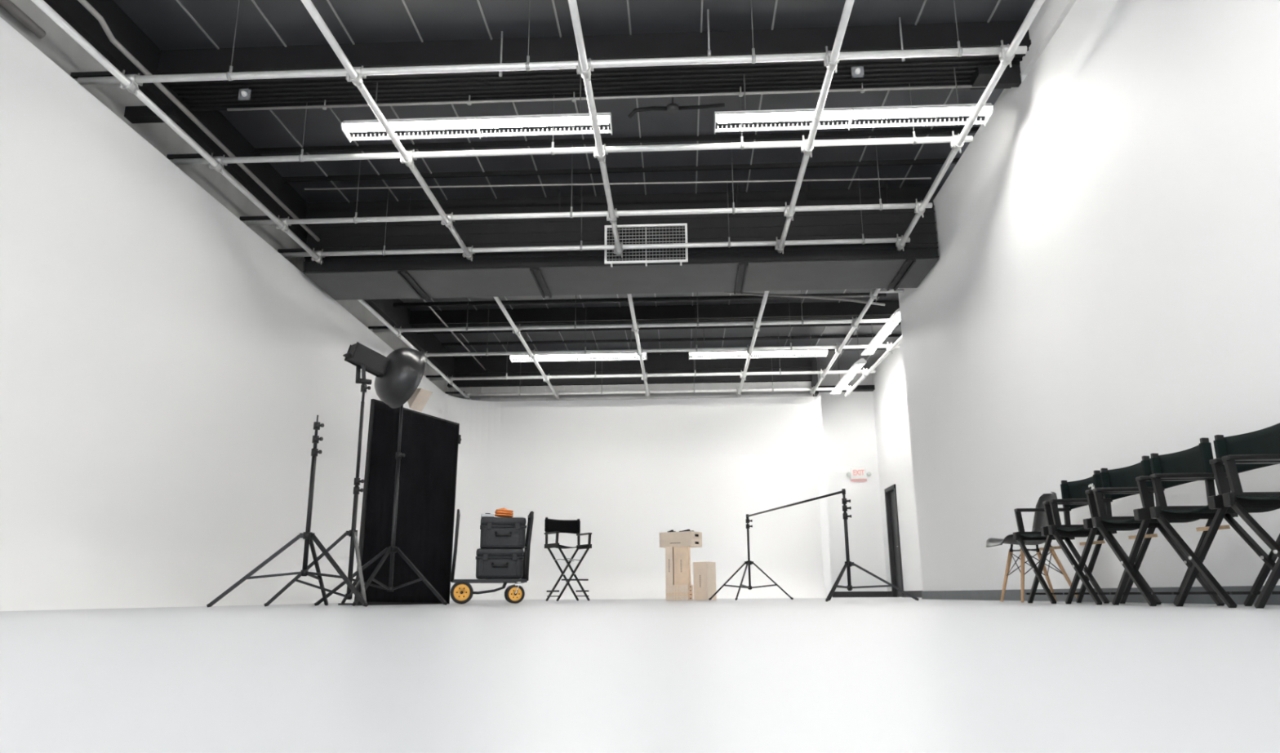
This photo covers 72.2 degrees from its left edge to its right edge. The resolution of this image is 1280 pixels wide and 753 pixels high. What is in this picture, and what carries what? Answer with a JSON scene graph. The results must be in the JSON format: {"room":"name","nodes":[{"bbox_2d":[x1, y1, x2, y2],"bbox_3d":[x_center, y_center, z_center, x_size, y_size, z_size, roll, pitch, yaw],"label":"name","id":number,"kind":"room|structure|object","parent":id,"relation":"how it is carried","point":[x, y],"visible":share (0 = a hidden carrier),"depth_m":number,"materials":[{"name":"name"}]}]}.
{"room":"studio","nodes":[
{"label":"studio","id":0,"kind":"room"},
{"bbox_2d":[0,0,448,395],"bbox_3d":[-4.634,-0.593,7.494,0.190,4.970,22.000,-1,-14,3],"label":"wall","id":1,"kind":"structure","parent":0,"point":[57,45],"depth_m":8.35,"materials":[{"name":"grey paint"}]},
{"bbox_2d":[0,0,45,38],"bbox_3d":[-4.579,-2.834,5.677,0.070,0.070,2.000,-1,-14,3],"label":"conduit","id":2,"kind":"object","parent":1,"relation":"attached to","point":[8,5],"visible":1,"depth_m":6.43,"materials":[{"name":"grey metal"}]},
{"bbox_2d":[124,105,181,124],"bbox_3d":[-4.335,-2.335,7.810,0.440,0.100,0.120,-1,-14,3],"label":"bracket","id":3,"kind":"object","parent":1,"relation":"attached to","point":[134,114],"visible":0.93,"depth_m":7.76,"materials":[{"name":"black metal"}]},
{"bbox_2d":[43,0,454,377],"bbox_3d":[-4.486,-2.797,7.959,0.140,0.470,21.650,-1,-14,3],"label":"beam","id":4,"kind":"structure","parent":1,"relation":"attached to","point":[121,25],"depth_m":8.95,"materials":[{"name":"black metal"}]},
{"bbox_2d":[0,17,453,611],"bbox_3d":[-4.109,-0.261,6.793,0.710,3.980,20.650,-1,-14,3],"label":"wall","id":5,"kind":"structure","parent":0,"point":[166,373],"depth_m":7.61,"materials":[{"name":"white paint"}]},
{"bbox_2d":[113,0,1035,371],"bbox_3d":[0.067,-2.897,8.740,9.550,0.150,23.750,-1,-14,3],"label":"ceiling","id":6,"kind":"structure","parent":0,"point":[170,24],"depth_m":9.53,"materials":[{"name":"black paint"}]},
{"bbox_2d":[341,75,612,142],"bbox_3d":[-1.492,-2.608,8.134,2.460,0.780,0.236,-1,-14,3],"label":"strip light","id":7,"kind":"object","parent":6,"relation":"hanging from","point":[603,118],"visible":0.98,"depth_m":8.01,"materials":[{"name":"white metal"}]},
{"bbox_2d":[498,31,502,76],"bbox_3d":[-1.231,-2.867,7.790,0.026,0.448,0.026,-7,-15,24],"label":"rod","id":8,"kind":"object","parent":6,"relation":"hanging from","point":[501,42],"visible":0.92,"depth_m":7.79,"materials":[{"name":"metal"}]},
{"bbox_2d":[31,0,1044,264],"bbox_3d":[-0.767,-2.657,7.571,7.600,0.968,6.521,-1,-14,3],"label":"grid","id":9,"kind":"object","parent":6,"relation":"hanging from","point":[584,66],"visible":0.97,"depth_m":8.09,"materials":[{"name":"metal"}]},
{"bbox_2d":[77,0,319,241],"bbox_3d":[-4.017,-2.406,7.658,0.074,0.084,6.100,-1,-14,3],"label":"conduit","id":10,"kind":"object","parent":9,"relation":"attached to","point":[85,3],"visible":0.85,"depth_m":7.68,"materials":[{"name":"grey metal"}]},
{"bbox_2d":[304,177,931,190],"bbox_3d":[-0.286,-2.215,10.083,7.202,0.020,0.020,-1,-14,1],"label":"conduit","id":11,"kind":"object","parent":9,"relation":"attached to","point":[884,179],"visible":1,"depth_m":10.07,"materials":[{"name":"grey metal"}]},
{"bbox_2d":[155,20,1031,111],"bbox_3d":[-0.415,-2.869,8.137,8.340,0.290,0.590,-1,-14,3],"label":"beam","id":12,"kind":"structure","parent":6,"relation":"attached to","point":[200,95],"depth_m":8.00,"materials":[{"name":"black metal"}]},
{"bbox_2d":[238,86,251,100],"bbox_3d":[-3.685,-2.649,8.189,0.097,0.155,0.096,10,-17,-36],"label":"ceiling sensor","id":13,"kind":"object","parent":12,"relation":"attached to","point":[244,94],"visible":1,"depth_m":8.17,"materials":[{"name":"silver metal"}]},
{"bbox_2d":[226,82,986,111],"bbox_3d":[-0.274,-2.655,8.289,7.400,0.095,0.040,-1,-14,3],"label":"pipe","id":14,"kind":"object","parent":12,"relation":"attached to","point":[862,90],"visible":0.96,"depth_m":8.28,"materials":[{"name":"metal"}]},
{"bbox_2d":[850,66,864,77],"bbox_3d":[1.963,-2.775,7.942,0.097,0.155,0.096,10,-17,-36],"label":"ceiling sensor","id":15,"kind":"object","parent":12,"relation":"attached to","point":[858,71],"visible":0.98,"depth_m":7.92,"materials":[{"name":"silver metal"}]},
{"bbox_2d":[302,180,939,301],"bbox_3d":[-0.268,-1.712,11.177,7.680,1.086,1.078,-1,-14,3],"label":"air duct","id":16,"kind":"object","parent":6,"relation":"hanging from","point":[735,269],"visible":0.84,"depth_m":10.72,"materials":[{"name":"black metal"}]},
{"bbox_2d":[305,186,942,224],"bbox_3d":[-0.259,-2.079,11.312,8.340,0.290,0.640,-1,-14,3],"label":"beam","id":17,"kind":"structure","parent":6,"relation":"attached to","point":[904,194],"depth_m":11.03,"materials":[{"name":"black metal"}]},
{"bbox_2d":[357,288,903,399],"bbox_3d":[0.095,-0.779,15.124,8.580,0.968,6.851,-1,-14,3],"label":"grid","id":18,"kind":"object","parent":6,"relation":"hanging from","point":[873,293],"visible":0.93,"depth_m":14.94,"materials":[{"name":"metal"}]},
{"bbox_2d":[392,293,886,306],"bbox_3d":[-0.055,-1.198,13.713,7.700,0.070,0.070,-1,-14,3],"label":"conduit","id":19,"kind":"object","parent":18,"relation":"attached to","point":[848,295],"visible":0.92,"depth_m":13.70,"materials":[{"name":"black metal"}]},
{"bbox_2d":[723,292,884,306],"bbox_3d":[2.430,-1.210,13.103,2.380,0.400,0.328,-3,-14,11],"label":"cable","id":20,"kind":"object","parent":18,"relation":"hanging from","point":[737,293],"visible":0.9,"depth_m":13.01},
{"bbox_2d":[447,353,818,396],"bbox_3d":[-0.149,0.194,19.128,7.700,0.920,1.840,-1,-14,3],"label":"beam","id":21,"kind":"structure","parent":6,"relation":"attached to","point":[670,362],"depth_m":18.30,"materials":[{"name":"black metal"}]},
{"bbox_2d":[509,350,533,363],"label":"strip light","id":22,"kind":"object","parent":21,"relation":"hanging from","point":[514,357],"depth_m":15.79,"materials":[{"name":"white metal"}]},
{"bbox_2d":[534,352,647,361],"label":"strip light","id":23,"kind":"object","parent":21,"relation":"hanging from","point":[575,356],"depth_m":15.75,"materials":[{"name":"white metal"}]},
{"bbox_2d":[480,370,811,377],"bbox_3d":[-0.235,-0.032,18.178,7.500,0.044,0.044,-1,-14,3],"label":"conduit","id":24,"kind":"object","parent":21,"relation":"attached to","point":[810,371],"visible":0.19,"depth_m":18.16,"materials":[{"name":"grey metal"}]},
{"bbox_2d":[409,301,901,334],"bbox_3d":[0.402,-1.042,15.483,9.250,0.290,0.490,-1,-14,3],"label":"beam","id":25,"kind":"structure","parent":6,"relation":"attached to","point":[823,310],"depth_m":15.31,"materials":[{"name":"black metal"}]},
{"bbox_2d":[423,298,485,370],"bbox_3d":[-3.362,-0.787,15.734,0.028,0.028,5.400,-1,-14,3],"label":"conduit","id":26,"kind":"object","parent":25,"relation":"attached to","point":[430,308],"visible":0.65,"depth_m":15.93,"materials":[{"name":"grey metal"}]},
{"bbox_2d":[627,97,724,118],"bbox_3d":[0.349,-2.705,8.518,0.936,0.433,0.117,-1,-14,3],"label":"ceiling fan","id":27,"kind":"object","parent":6,"relation":"attached to","point":[673,108],"visible":0.86,"depth_m":8.47,"materials":[{"name":"black paint"}]},
{"bbox_2d":[706,8,711,56],"bbox_3d":[0.587,-2.947,7.514,0.026,0.448,0.026,-7,-15,24],"label":"rod","id":28,"kind":"object","parent":6,"relation":"hanging from","point":[708,14],"visible":0.98,"depth_m":7.50,"materials":[{"name":"metal"}]},
{"bbox_2d":[688,328,747,359],"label":"strip light","id":29,"kind":"object","parent":6,"relation":"hanging from","point":[717,353],"depth_m":15.66,"materials":[{"name":"white metal"}]},
{"bbox_2d":[751,338,827,358],"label":"strip light","id":30,"kind":"object","parent":6,"relation":"hanging from","point":[761,353],"depth_m":15.61,"materials":[{"name":"white metal"}]},
{"bbox_2d":[830,329,866,394],"bbox_3d":[4.125,-0.291,17.563,0.236,0.780,2.460,-1,-14,2],"label":"strip light","id":31,"kind":"object","parent":6,"relation":"hanging from","point":[859,364],"visible":0.8,"depth_m":17.30,"materials":[{"name":"white plastic"}]},
{"bbox_2d":[714,67,993,133],"bbox_3d":[1.906,-2.657,8.020,2.460,0.780,0.236,-1,-14,3],"label":"strip light","id":32,"kind":"object","parent":6,"relation":"hanging from","point":[964,109],"visible":0.97,"depth_m":7.89,"materials":[{"name":"white metal"}]},
{"bbox_2d":[861,308,900,355],"bbox_3d":[4.015,-1.047,14.528,0.236,0.780,2.460,-1,-14,2],"label":"strip light","id":33,"kind":"object","parent":6,"relation":"hanging from","point":[887,329],"visible":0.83,"depth_m":14.44,"materials":[{"name":"white plastic"}]},
{"bbox_2d":[898,17,905,62],"bbox_3d":[2.275,-2.937,7.635,0.026,0.428,0.026,-7,-15,24],"label":"rod","id":34,"kind":"object","parent":6,"relation":"hanging from","point":[900,21],"visible":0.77,"depth_m":7.63,"materials":[{"name":"metal"}]},
{"bbox_2d":[448,381,813,401],"bbox_3d":[-0.223,1.979,17.916,7.600,4.970,0.135,-1,-14,3],"label":"wall","id":35,"kind":"structure","parent":0,"point":[609,388],"depth_m":18.27,"materials":[{"name":"white paint"}]},
{"bbox_2d":[442,392,827,600],"bbox_3d":[-0.211,2.301,17.162,7.480,3.980,1.060,-1,-14,3],"label":"wall","id":36,"kind":"structure","parent":0,"point":[631,472],"depth_m":17.59,"materials":[{"name":"white paint"}]},
{"bbox_2d":[0,597,1279,752],"bbox_3d":[0.211,1.697,6.273,10.200,0.120,27.000,-1,-14,3],"label":"floor","id":37,"kind":"structure","parent":0,"point":[837,675],"depth_m":0.75,"materials":[{"name":"white paint"}]},
{"bbox_2d":[206,415,368,608],"bbox_3d":[-2.486,1.034,6.757,1.208,1.428,0.920,-1,-14,3],"label":"stand","id":38,"kind":"object","parent":37,"relation":"on","point":[308,536],"visible":1,"depth_m":6.48,"materials":[{"name":"black metal"}]},
{"bbox_2d":[263,384,370,607],"bbox_3d":[-2.484,0.907,6.933,0.735,1.758,1.182,4,-15,-17],"label":"stand","id":39,"kind":"object","parent":37,"relation":"on","point":[353,533],"visible":0.87,"depth_m":6.86,"materials":[{"name":"black metal"}]},
{"bbox_2d":[342,342,426,408],"bbox_3d":[-2.095,-0.023,7.356,0.528,0.534,0.668,-6,-15,22],"label":"studio light","id":40,"kind":"object","parent":39,"relation":"attached to","point":[398,375],"visible":1,"depth_m":7.31,"materials":[{"name":"black plastic"}]},
{"bbox_2d":[314,404,447,606],"bbox_3d":[-2.085,0.989,7.226,0.964,1.738,0.521,6,-15,-25],"label":"stand","id":41,"kind":"object","parent":37,"relation":"on","point":[393,549],"visible":0.94,"depth_m":7.28,"materials":[{"name":"black metal"}]},
{"bbox_2d":[407,388,432,412],"bbox_3d":[-2.001,0.167,7.710,0.303,0.273,0.170,-6,-15,20],"label":"lamp","id":42,"kind":"object","parent":41,"relation":"attached to","point":[417,402],"visible":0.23,"depth_m":7.64,"materials":[{"name":"beige fabric"}]},
{"bbox_2d":[337,399,461,605],"bbox_3d":[-2.277,1.227,8.223,0.460,1.828,1.304,-7,-17,26],"label":"panel","id":43,"kind":"object","parent":37,"relation":"on","point":[424,528],"visible":0.85,"depth_m":8.07,"materials":[{"name":"black fabric"}]},
{"bbox_2d":[449,509,533,604],"bbox_3d":[-1.438,1.754,8.530,0.764,0.881,0.550,2,-14,-10],"label":"equipment cart","id":44,"kind":"object","parent":37,"relation":"on","point":[461,593],"visible":1,"depth_m":8.26,"materials":[{"name":"black metal"}]},
{"bbox_2d":[475,548,524,579],"bbox_3d":[-1.363,1.819,8.515,0.460,0.283,0.376,2,-14,-10],"label":"hard case","id":45,"kind":"object","parent":44,"relation":"on","point":[491,563],"visible":0.99,"depth_m":8.37,"materials":[{"name":"grey plastic"}]},
{"bbox_2d":[480,507,526,549],"bbox_3d":[-1.343,1.490,8.601,0.445,0.389,0.376,2,-14,-10],"label":"hard case","id":46,"kind":"object","parent":45,"relation":"on","point":[495,532],"depth_m":8.45,"materials":[{"name":"grey plastic"}]},
{"bbox_2d":[480,513,494,517],"bbox_3d":[-1.483,1.353,8.549,0.130,0.041,0.090,2,-14,-10],"label":"box","id":47,"kind":"object","parent":46,"relation":"on","point":[486,515],"visible":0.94,"depth_m":8.51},
{"bbox_2d":[544,517,591,601],"bbox_3d":[-0.998,2.536,12.208,0.580,1.143,0.424,9,-17,-34],"label":"chair","id":48,"kind":"object","parent":37,"relation":"on","point":[551,526],"visible":0.98,"depth_m":12.27,"materials":[{"name":"black fabric"}]},
{"bbox_2d":[665,596,693,600],"bbox_3d":[0.542,3.037,12.010,0.307,0.050,0.512,-3,-14,10],"label":"box","id":49,"kind":"object","parent":37,"relation":"on","point":[667,598],"visible":1,"depth_m":11.77,"materials":[{"name":"brown wood"}]},
{"bbox_2d":[666,592,693,596],"bbox_3d":[0.544,2.988,12.022,0.307,0.050,0.512,-3,-14,10],"label":"box","id":50,"kind":"object","parent":49,"relation":"on","point":[668,594],"visible":0.99,"depth_m":11.78,"materials":[{"name":"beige wood"}]},
{"bbox_2d":[665,589,693,592],"bbox_3d":[0.541,2.939,12.035,0.307,0.050,0.512,-3,-14,10],"label":"box","id":51,"kind":"object","parent":50,"relation":"on","point":[666,590],"visible":0.94,"depth_m":11.80,"materials":[{"name":"brown wood"}]},
{"bbox_2d":[666,585,693,589],"bbox_3d":[0.544,2.889,12.047,0.307,0.050,0.512,-3,-14,10],"label":"box","id":52,"kind":"object","parent":51,"relation":"on","point":[668,587],"visible":1,"depth_m":11.81,"materials":[{"name":"brown wood"}]},
{"bbox_2d":[665,546,674,585],"bbox_3d":[0.420,2.615,12.101,0.101,0.512,0.307,-2,-14,8],"label":"box","id":53,"kind":"object","parent":52,"relation":"on","point":[669,575],"visible":0.89,"depth_m":11.96,"materials":[{"name":"brown wood"}]},
{"bbox_2d":[673,546,691,585],"bbox_3d":[0.583,2.613,12.093,0.202,0.512,0.307,-2,-14,8],"label":"box","id":54,"kind":"object","parent":52,"relation":"on","point":[682,555],"visible":0.95,"depth_m":11.96,"materials":[{"name":"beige wood"}]},
{"bbox_2d":[659,538,702,547],"bbox_3d":[0.566,2.317,12.168,0.512,0.101,0.307,-9,-16,32],"label":"box","id":55,"kind":"object","parent":54,"relation":"on","point":[691,543],"visible":0.97,"depth_m":12.04,"materials":[{"name":"brown wood"}]},
{"bbox_2d":[659,531,702,540],"bbox_3d":[0.566,2.219,12.192,0.512,0.101,0.305,-9,-16,32],"label":"box","id":56,"kind":"object","parent":55,"relation":"on","point":[683,535],"visible":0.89,"depth_m":12.06,"materials":[{"name":"brown wood"}]},
{"bbox_2d":[693,561,716,600],"bbox_3d":[0.889,2.805,12.030,0.202,0.512,0.307,-8,-16,28],"label":"box","id":57,"kind":"object","parent":37,"relation":"on","point":[704,572],"visible":0.99,"depth_m":11.92,"materials":[{"name":"brown wood"}]},
{"bbox_2d":[708,488,919,602],"bbox_3d":[1.774,1.944,9.816,1.023,1.090,3.300,3,-14,-14],"label":"stand","id":58,"kind":"object","parent":37,"relation":"on","point":[848,564],"visible":1,"depth_m":8.77,"materials":[{"name":"black metal"}]},
{"bbox_2d":[986,492,1078,603],"bbox_3d":[2.948,1.296,6.672,0.512,0.817,0.473,-1,-14,3],"label":"shell chair","id":59,"kind":"object","parent":37,"relation":"on","point":[1039,520],"visible":0.62,"depth_m":6.76,"materials":[{"name":"black plastic"}]},
{"bbox_2d":[1013,470,1109,604],"bbox_3d":[2.899,1.118,6.043,0.446,0.869,0.580,-1,-14,3],"label":"chair","id":60,"kind":"object","parent":37,"relation":"on","point":[1077,489],"visible":0.71,"depth_m":6.08,"materials":[{"name":"black paint"}]},
{"bbox_2d":[1048,456,1161,604],"bbox_3d":[2.869,0.965,5.427,0.446,0.869,0.580,-1,-14,2],"label":"chair","id":61,"kind":"object","parent":37,"relation":"on","point":[1123,477],"visible":0.77,"depth_m":5.46,"materials":[{"name":"black paint"}]},
{"bbox_2d":[1091,438,1224,606],"bbox_3d":[2.840,0.815,4.826,0.446,0.869,0.580,-1,-14,3],"label":"chair","id":62,"kind":"object","parent":37,"relation":"on","point":[1196,460],"visible":0.68,"depth_m":4.82,"materials":[{"name":"black paint"}]},
{"bbox_2d":[1149,422,1279,608],"bbox_3d":[2.835,0.666,4.229,0.446,0.869,0.580,-1,-14,2],"label":"chair","id":63,"kind":"object","parent":37,"relation":"on","point":[1266,441],"visible":0.87,"depth_m":4.28,"materials":[{"name":"black paint"}]},
{"bbox_2d":[1221,454,1279,608],"bbox_3d":[2.805,0.515,3.623,0.446,0.869,0.580,-1,-14,3],"label":"chair","id":64,"kind":"object","parent":37,"relation":"on","point":[1237,498],"visible":0.94,"depth_m":3.86,"materials":[{"name":"black paint"}]},
{"bbox_2d":[813,373,887,598],"bbox_3d":[4.481,2.091,18.475,1.778,4.970,2.050,-1,-14,3],"label":"wall","id":65,"kind":"structure","parent":0,"point":[846,439],"depth_m":19.21,"materials":[{"name":"white paint"}]},
{"bbox_2d":[817,385,875,392],"bbox_3d":[4.570,0.273,19.723,1.350,0.100,0.200,-1,-14,3],"label":"beam","id":66,"kind":"structure","parent":65,"relation":"attached to","point":[860,388],"depth_m":19.63,"materials":[{"name":"black metal"}]},
{"bbox_2d":[846,467,871,481],"bbox_3d":[4.808,2.149,19.297,0.540,0.290,0.096,-1,-14,3],"label":"exit sign","id":67,"kind":"object","parent":65,"relation":"attached to","point":[858,474],"visible":1,"depth_m":19.29,"materials":[{"name":"white plastic"}]},
{"bbox_2d":[871,337,922,591],"bbox_3d":[5.158,1.389,15.676,0.150,4.970,7.650,-1,-14,3],"label":"wall","id":68,"kind":"structure","parent":0,"point":[890,396],"depth_m":17.57,"materials":[{"name":"white paint"}]},
{"bbox_2d":[884,484,903,597],"bbox_3d":[5.256,3.379,17.997,0.130,2.230,0.900,-1,-14,3],"label":"door","id":69,"kind":"structure","parent":68,"relation":"in","point":[891,500],"depth_m":18.19,"materials":[{"name":"black metal"}]},
{"bbox_2d":[897,0,1279,591],"bbox_3d":[4.004,-1.462,4.216,1.430,4.970,16.050,-1,-14,3],"label":"wall","id":70,"kind":"structure","parent":0,"point":[1102,291],"depth_m":6.44,"materials":[{"name":"white paint"}]},
{"bbox_2d":[969,65,1021,89],"bbox_3d":[3.343,-2.706,8.036,0.550,0.200,0.250,-1,-14,3],"label":"beam","id":71,"kind":"structure","parent":70,"relation":"attached to","point":[1011,77],"depth_m":7.93,"materials":[{"name":"black metal"}]},
{"bbox_2d":[832,586,1279,605],"bbox_3d":[4.025,1.818,7.345,1.380,0.120,23.500,-1,-14,3],"label":"baseboard","id":72,"kind":"structure","parent":70,"relation":"attached to","point":[980,595],"depth_m":7.29,"materials":[{"name":"white paint"}]},
{"bbox_3d":[3.558,-3.558,4.683,0.390,0.670,15.900,-1,-14,3],"label":"wall","id":73,"kind":"structure","parent":0,"visible":0},
{"bbox_2d":[1019,0,1076,75],"bbox_3d":[3.321,-4.244,2.518,0.325,0.385,11.150,-1,-14,3],"label":"trim","id":74,"kind":"structure","parent":73,"relation":"attached to","point":[1051,13],"depth_m":7.40,"materials":[{"name":"white paint"}]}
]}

